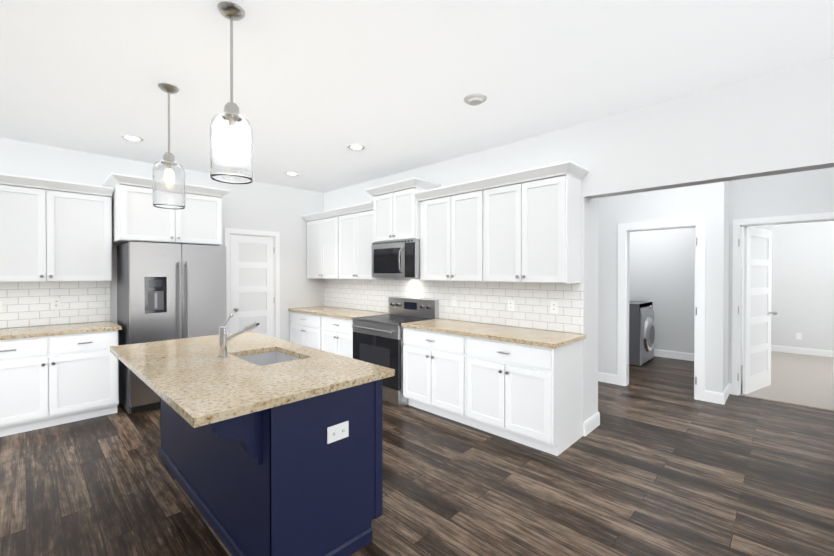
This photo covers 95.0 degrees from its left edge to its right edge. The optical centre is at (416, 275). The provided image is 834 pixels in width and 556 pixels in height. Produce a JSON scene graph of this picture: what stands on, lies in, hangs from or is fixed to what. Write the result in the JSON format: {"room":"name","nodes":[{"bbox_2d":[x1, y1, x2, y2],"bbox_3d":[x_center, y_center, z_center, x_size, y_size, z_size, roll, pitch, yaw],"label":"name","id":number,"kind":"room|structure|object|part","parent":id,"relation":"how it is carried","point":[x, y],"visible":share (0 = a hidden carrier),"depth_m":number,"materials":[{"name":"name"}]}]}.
{"room":"kitchen","nodes":[
{"label":"kitchen","id":0,"kind":"room"},
{"bbox_2d":[0,137,323,341],"bbox_3d":[-3.123,0.029,4.855,0.150,2.790,5.080,0,1,44],"label":"wall","id":1,"kind":"structure","parent":0,"point":[262,206],"depth_m":5.42,"materials":[{"name":"white paint"}]},
{"bbox_2d":[0,281,109,327],"bbox_3d":[-4.126,0.290,3.712,0.008,0.454,1.800,0,1,44],"label":"wall tile","id":2,"kind":"structure","parent":1,"relation":"attached to","point":[25,304],"depth_m":4.01,"materials":[{"name":"white tile"}]},
{"bbox_2d":[51,298,60,308],"bbox_3d":[-3.806,0.290,4.029,0.007,0.115,0.070,0,1,44],"label":"electrical outlet","id":3,"kind":"object","parent":2,"relation":"attached to","point":[55,303],"visible":1,"depth_m":4.03,"materials":[{"name":"white plastic"}]},
{"bbox_2d":[0,173,111,281],"bbox_3d":[-3.779,-0.439,3.836,0.322,0.999,1.090,0,1,44],"label":"upper cabinet","id":4,"kind":"object","parent":1,"relation":"attached to","point":[51,230],"depth_m":3.79,"materials":[{"name":"white wood"}]},
{"bbox_2d":[102,173,229,245],"bbox_3d":[-2.902,-0.705,4.468,0.694,0.665,1.130,0,1,44],"label":"upper cabinet","id":5,"kind":"object","parent":1,"relation":"attached to","point":[137,216],"visible":0.94,"depth_m":4.20,"materials":[{"name":"white wood"}]},
{"bbox_2d":[224,228,279,338],"bbox_3d":[-2.405,0.379,5.561,0.138,2.080,0.790,0,1,44],"label":"door frame","id":6,"kind":"structure","parent":1,"relation":"attached to","point":[227,231],"depth_m":5.64,"materials":[{"name":"white paint"}]},
{"bbox_2d":[230,234,274,337],"bbox_3d":[-2.347,0.418,5.512,0.114,1.987,0.629,0,1,44],"label":"pantry door","id":7,"kind":"structure","parent":1,"relation":"in","point":[252,277],"depth_m":5.53,"materials":[{"name":"white wood"}]},
{"bbox_2d":[0,356,833,555],"bbox_3d":[1.565,1.467,3.123,9.240,0.060,9.120,0,1,44],"label":"floor","id":8,"kind":"structure","parent":0,"point":[659,460],"depth_m":2.61,"materials":[{"name":"brown wood"}]},
{"bbox_2d":[0,330,118,436],"bbox_3d":[-3.674,0.994,3.742,0.617,0.876,1.114,0,1,44],"label":"base cabinet","id":9,"kind":"object","parent":8,"relation":"on","point":[49,381],"visible":1,"depth_m":3.59,"materials":[{"name":"white wood"}]},
{"bbox_2d":[0,321,121,339],"bbox_3d":[-3.894,0.538,3.501,0.632,0.036,1.812,0,1,44],"label":"countertop","id":10,"kind":"structure","parent":9,"relation":"on","point":[33,331],"depth_m":3.72,"materials":[{"name":"stone"}]},
{"bbox_2d":[117,242,226,413],"bbox_3d":[-2.824,0.538,4.435,0.811,1.778,0.930,0,1,44],"label":"fridge","id":11,"kind":"object","parent":8,"relation":"on","point":[167,291],"visible":0.75,"depth_m":4.12,"materials":[{"name":"grey metal"}]},
{"bbox_2d":[156,377,387,555],"bbox_3d":[-1.187,1.003,2.527,1.986,0.877,0.923,0,1,44],"label":"kitchen island","id":12,"kind":"object","parent":8,"relation":"on","point":[270,446],"depth_m":1.91,"materials":[{"name":"blue wood"}]},
{"bbox_2d":[110,337,317,428],"bbox_3d":[-1.381,0.547,2.327,2.020,0.036,0.520,0,1,44],"label":"island countertop","id":13,"kind":"structure","parent":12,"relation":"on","point":[201,386],"depth_m":1.92,"materials":[{"name":"beige stone"}]},
{"bbox_2d":[234,349,297,364],"bbox_3d":[-0.988,0.666,2.545,0.552,0.229,0.372,0,1,44],"label":"sink","id":14,"kind":"object","parent":13,"relation":"in","point":[268,356],"depth_m":2.78,"materials":[{"name":"silver metal"}]},
{"bbox_2d":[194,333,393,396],"bbox_3d":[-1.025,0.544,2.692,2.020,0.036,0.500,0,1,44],"label":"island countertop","id":15,"kind":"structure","parent":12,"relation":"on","point":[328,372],"depth_m":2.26,"materials":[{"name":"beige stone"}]},
{"bbox_2d":[218,313,259,356],"bbox_3d":[-1.167,0.390,2.491,0.170,0.275,0.210,0,1,44],"label":"faucet","id":16,"kind":"object","parent":15,"relation":"on","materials":[{"name":"silver metal"}]},
{"bbox_2d":[290,311,317,348],"bbox_3d":[-1.415,0.979,5.807,0.975,0.876,0.617,0,1,44],"label":"base cabinet","id":17,"kind":"object","parent":8,"relation":"on","point":[303,326],"depth_m":5.61,"materials":[{"name":"white wood"}]},
{"bbox_2d":[288,306,388,319],"bbox_3d":[-1.163,0.523,5.548,1.693,0.036,0.632,0,1,44],"label":"countertop","id":18,"kind":"structure","parent":17,"relation":"on","point":[344,313],"depth_m":5.42,"materials":[{"name":"stone"}]},
{"bbox_2d":[318,315,352,357],"bbox_3d":[-0.860,0.983,5.267,0.860,0.876,0.617,0,1,44],"label":"base cabinet","id":19,"kind":"object","parent":8,"relation":"on","point":[334,335],"depth_m":5.04,"materials":[{"name":"white wood"}]},
{"bbox_2d":[351,297,438,406],"bbox_3d":[-0.287,0.858,4.632,0.829,1.135,0.721,0,1,44],"label":"range","id":20,"kind":"object","parent":8,"relation":"on","point":[377,339],"visible":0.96,"depth_m":4.41,"materials":[{"name":"silver metal"}]},
{"bbox_2d":[403,327,455,420],"bbox_3d":[0.383,0.992,4.057,0.920,0.876,0.617,0,1,44],"label":"base cabinet","id":21,"kind":"object","parent":8,"relation":"on","point":[428,356],"depth_m":3.88,"materials":[{"name":"white wood"}]},
{"bbox_2d":[401,318,585,348],"bbox_3d":[0.666,0.536,3.769,1.723,0.036,0.632,0,1,44],"label":"countertop","id":22,"kind":"structure","parent":21,"relation":"on","point":[540,338],"depth_m":3.51,"materials":[{"name":"stone"}]},
{"bbox_2d":[455,335,582,455],"bbox_3d":[0.940,0.996,3.515,0.918,0.876,0.617,0,1,44],"label":"base cabinet","id":23,"kind":"object","parent":8,"relation":"on","point":[529,395],"depth_m":3.24,"materials":[{"name":"white wood"}]},
{"bbox_2d":[629,301,654,365],"bbox_3d":[3.499,0.925,6.420,0.798,0.975,0.730,0,1,44],"label":"washer","id":24,"kind":"object","parent":8,"relation":"on","point":[641,332],"visible":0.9,"depth_m":6.01,"materials":[{"name":"grey metal"}]},
{"bbox_2d":[0,0,833,192],"bbox_3d":[2.234,-1.388,3.790,9.240,0.060,11.040,0,1,44],"label":"ceiling","id":25,"kind":"structure","parent":0,"point":[319,86],"depth_m":2.48,"materials":[{"name":"white paint"}]},
{"bbox_2d":[121,135,143,141],"bbox_3d":[-2.804,-1.353,3.768,0.186,0.010,0.186,0,1,44],"label":"recessed light","id":26,"kind":"object","parent":25,"relation":"in","point":[132,138],"visible":1,"depth_m":3.77,"materials":[{"name":"white paint"}]},
{"bbox_2d":[152,83,184,208],"bbox_3d":[-1.780,-0.921,2.743,0.198,0.856,0.198,0,1,44],"label":"pendant light","id":27,"kind":"object","parent":25,"relation":"hanging from","point":[169,89],"depth_m":2.68,"materials":[{"name":"clear glass"}]},
{"bbox_3d":[-1.780,-0.657,2.745,0.198,0.327,0.198,0,1,44],"label":"pendant light shade","id":28,"kind":"part","parent":27,"relation":"part of","materials":[{"name":"clear glass"}]},
{"bbox_2d":[210,2,252,183],"bbox_3d":[-0.940,-0.916,1.938,0.198,0.856,0.198,0,1,44],"label":"pendant light","id":29,"kind":"object","parent":25,"relation":"hanging from","point":[231,12],"depth_m":1.87,"materials":[{"name":"glass"}]},
{"bbox_3d":[-0.940,-0.651,1.940,0.198,0.327,0.198,0,1,44],"label":"pendant light shade","id":30,"kind":"part","parent":29,"relation":"part of","materials":[{"name":"clear glass"}]},
{"bbox_2d":[285,172,298,175],"bbox_3d":[-1.669,-1.362,5.108,0.186,0.010,0.186,0,1,44],"label":"recessed light","id":31,"kind":"object","parent":25,"relation":"in","point":[292,173],"visible":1,"depth_m":5.09,"materials":[{"name":"white paint"}]},
{"bbox_2d":[347,144,364,149],"bbox_3d":[-0.640,-1.355,4.030,0.186,0.010,0.186,0,1,44],"label":"recessed light","id":32,"kind":"object","parent":25,"relation":"in","point":[356,147],"visible":1,"depth_m":4.02,"materials":[{"name":"white paint"}]},
{"bbox_2d":[464,93,486,105],"bbox_3d":[0.444,-1.334,2.912,0.176,0.034,0.176,0,1,44],"label":"smoke detector","id":33,"kind":"object","parent":25,"relation":"attached to","point":[474,99],"visible":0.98,"depth_m":2.87,"materials":[{"name":"white plastic"}]},
{"bbox_2d":[324,57,833,433],"bbox_3d":[1.845,0.041,3.314,9.120,2.790,0.360,0,1,44],"label":"wall","id":34,"kind":"structure","parent":0,"point":[779,122],"depth_m":2.96,"materials":[{"name":"white paint"}]},
{"bbox_2d":[306,209,333,278],"bbox_3d":[-1.318,-0.455,5.909,0.956,0.999,0.322,0,1,44],"label":"upper cabinet","id":35,"kind":"object","parent":34,"relation":"attached to","point":[320,226],"depth_m":5.82,"materials":[{"name":"white wood"}]},
{"bbox_2d":[334,201,394,279],"bbox_3d":[-0.744,-0.450,5.350,0.919,0.999,0.322,0,1,44],"label":"upper cabinet","id":36,"kind":"object","parent":34,"relation":"attached to","point":[339,242],"depth_m":5.23,"materials":[{"name":"white wood"}]},
{"bbox_2d":[365,177,440,242],"bbox_3d":[-0.186,-0.762,4.713,0.890,0.675,0.454,0,1,44],"label":"upper cabinet","id":37,"kind":"object","parent":34,"relation":"attached to","point":[396,210],"visible":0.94,"depth_m":4.54,"materials":[{"name":"white wood"}]},
{"bbox_2d":[372,239,419,277],"bbox_3d":[-0.189,-0.197,4.715,0.756,0.445,0.461,0,1,44],"label":"microwave","id":38,"kind":"object","parent":37,"relation":"attached to","point":[396,259],"visible":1,"depth_m":4.53,"materials":[{"name":"silver metal"}]},
{"bbox_2d":[418,180,473,281],"bbox_3d":[0.474,-0.442,4.165,0.948,0.999,0.322,0,1,44],"label":"upper cabinet","id":39,"kind":"object","parent":34,"relation":"attached to","point":[446,214],"depth_m":4.08,"materials":[{"name":"white wood"}]},
{"bbox_2d":[324,278,583,333],"bbox_3d":[-0.033,0.266,4.885,4.236,0.484,0.008,0,1,44],"label":"wall tiles","id":40,"kind":"structure","parent":34,"relation":"attached to","point":[483,302],"depth_m":4.16,"materials":[{"name":"white tile"}]},
{"bbox_2d":[452,296,456,305],"bbox_3d":[0.431,0.292,4.423,0.070,0.115,0.007,0,1,44],"label":"electrical outlet","id":41,"kind":"object","parent":40,"relation":"attached to","point":[454,300],"visible":1,"depth_m":4.42,"materials":[{"name":"white plastic"}]},
{"bbox_2d":[508,300,513,310],"bbox_3d":[0.961,0.301,3.907,0.070,0.115,0.007,0,1,44],"label":"electrical outlet","id":42,"kind":"object","parent":40,"relation":"attached to","point":[510,305],"visible":1,"depth_m":3.90,"materials":[{"name":"white plastic"}]},
{"bbox_2d":[550,301,557,312],"bbox_3d":[1.287,0.293,3.590,0.070,0.115,0.007,0,1,44],"label":"electrical outlet","id":43,"kind":"object","parent":40,"relation":"attached to","point":[553,306],"visible":1,"depth_m":3.59,"materials":[{"name":"white plastic"}]},
{"bbox_2d":[474,160,581,282],"bbox_3d":[1.037,-0.438,3.618,0.896,0.999,0.322,0,1,44],"label":"upper cabinet","id":44,"kind":"object","parent":34,"relation":"attached to","point":[522,226],"depth_m":3.42,"materials":[{"name":"white wood"}]},
{"bbox_2d":[583,412,599,435],"bbox_3d":[1.615,1.371,3.537,0.014,0.125,0.346,0,1,44],"label":"baseboard","id":45,"kind":"structure","parent":34,"relation":"attached to","point":[591,423],"depth_m":3.52,"materials":[{"name":"white paint"}]},
{"bbox_2d":[598,181,724,392],"bbox_3d":[2.100,0.024,5.591,3.750,2.790,0.120,0,1,44],"label":"wall","id":46,"kind":"structure","parent":0,"point":[707,201],"depth_m":4.56,"materials":[{"name":"white paint"}]},
{"bbox_2d":[598,372,616,384],"bbox_3d":[1.709,1.354,5.888,2.550,0.125,0.014,0,1,44],"label":"baseboard","id":47,"kind":"structure","parent":46,"relation":"attached to","point":[602,377],"depth_m":5.08,"materials":[{"name":"white paint"}]},
{"bbox_2d":[617,217,705,400],"bbox_3d":[3.000,0.375,4.718,0.920,2.100,0.157,0,1,44],"label":"door frame","id":48,"kind":"structure","parent":46,"relation":"attached to","point":[698,224],"depth_m":4.59,"materials":[{"name":"white paint"}]},
{"bbox_2d":[629,228,694,353],"bbox_3d":[4.212,0.015,6.773,2.130,2.790,0.120,0,1,44],"label":"wall","id":49,"kind":"structure","parent":0,"point":[662,271],"depth_m":6.59,"materials":[{"name":"white paint"}]},
{"bbox_2d":[654,349,693,360],"bbox_3d":[4.216,1.348,6.686,1.990,0.125,0.014,0,1,44],"label":"baseboard","id":50,"kind":"structure","parent":49,"relation":"attached to","point":[657,352],"depth_m":6.51,"materials":[{"name":"white paint"}]},
{"bbox_2d":[724,181,750,389],"bbox_3d":[4.931,0.022,5.899,0.120,2.790,4.270,0,1,44],"label":"wall","id":51,"kind":"structure","parent":0,"point":[726,335],"depth_m":4.49,"materials":[{"name":"white paint"}]},
{"bbox_2d":[728,167,833,383],"bbox_3d":[5.279,0.041,3.238,4.090,2.790,0.120,0,1,44],"label":"wall","id":52,"kind":"structure","parent":0,"point":[803,192],"depth_m":4.33,"materials":[{"name":"white paint"}]},
{"bbox_2d":[743,227,777,393],"bbox_3d":[4.272,0.415,4.743,0.295,2.004,0.758,0,1,44],"label":"bedroom door","id":53,"kind":"structure","parent":52,"relation":"in","point":[757,270],"depth_m":4.72,"materials":[{"name":"white wood"}]},
{"bbox_2d":[732,212,833,408],"bbox_3d":[4.158,0.378,4.318,0.910,2.100,0.138,0,1,44],"label":"door frame","id":54,"kind":"structure","parent":52,"relation":"attached to","point":[738,224],"depth_m":4.55,"materials":[{"name":"white paint"}]},
{"bbox_2d":[740,351,833,411],"bbox_3d":[5.777,1.444,5.373,6.340,0.072,3.860,0,1,44],"label":"floor","id":55,"kind":"structure","parent":0,"point":[804,380],"depth_m":5.05,"materials":[{"name":"beige carpet"}]},
{"bbox_2d":[751,221,833,350],"bbox_3d":[7.887,0.021,5.918,4.090,2.790,0.120,0,1,44],"label":"wall","id":56,"kind":"structure","parent":0,"point":[802,298],"depth_m":6.81,"materials":[{"name":"white paint"}]},
{"bbox_2d":[796,333,801,339],"bbox_3d":[6.847,1.082,6.850,0.070,0.115,0.006,0,1,44],"label":"outlet","id":57,"kind":"object","parent":56,"relation":"attached to","point":[798,335],"visible":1,"depth_m":6.84,"materials":[{"name":"white plastic"}]},
{"bbox_2d":[771,345,833,356],"bbox_3d":[7.833,1.354,5.887,4.070,0.125,0.014,0,1,44],"label":"baseboard","id":58,"kind":"structure","parent":56,"relation":"attached to","point":[807,351],"depth_m":6.81,"materials":[{"name":"white paint"}]}
]}

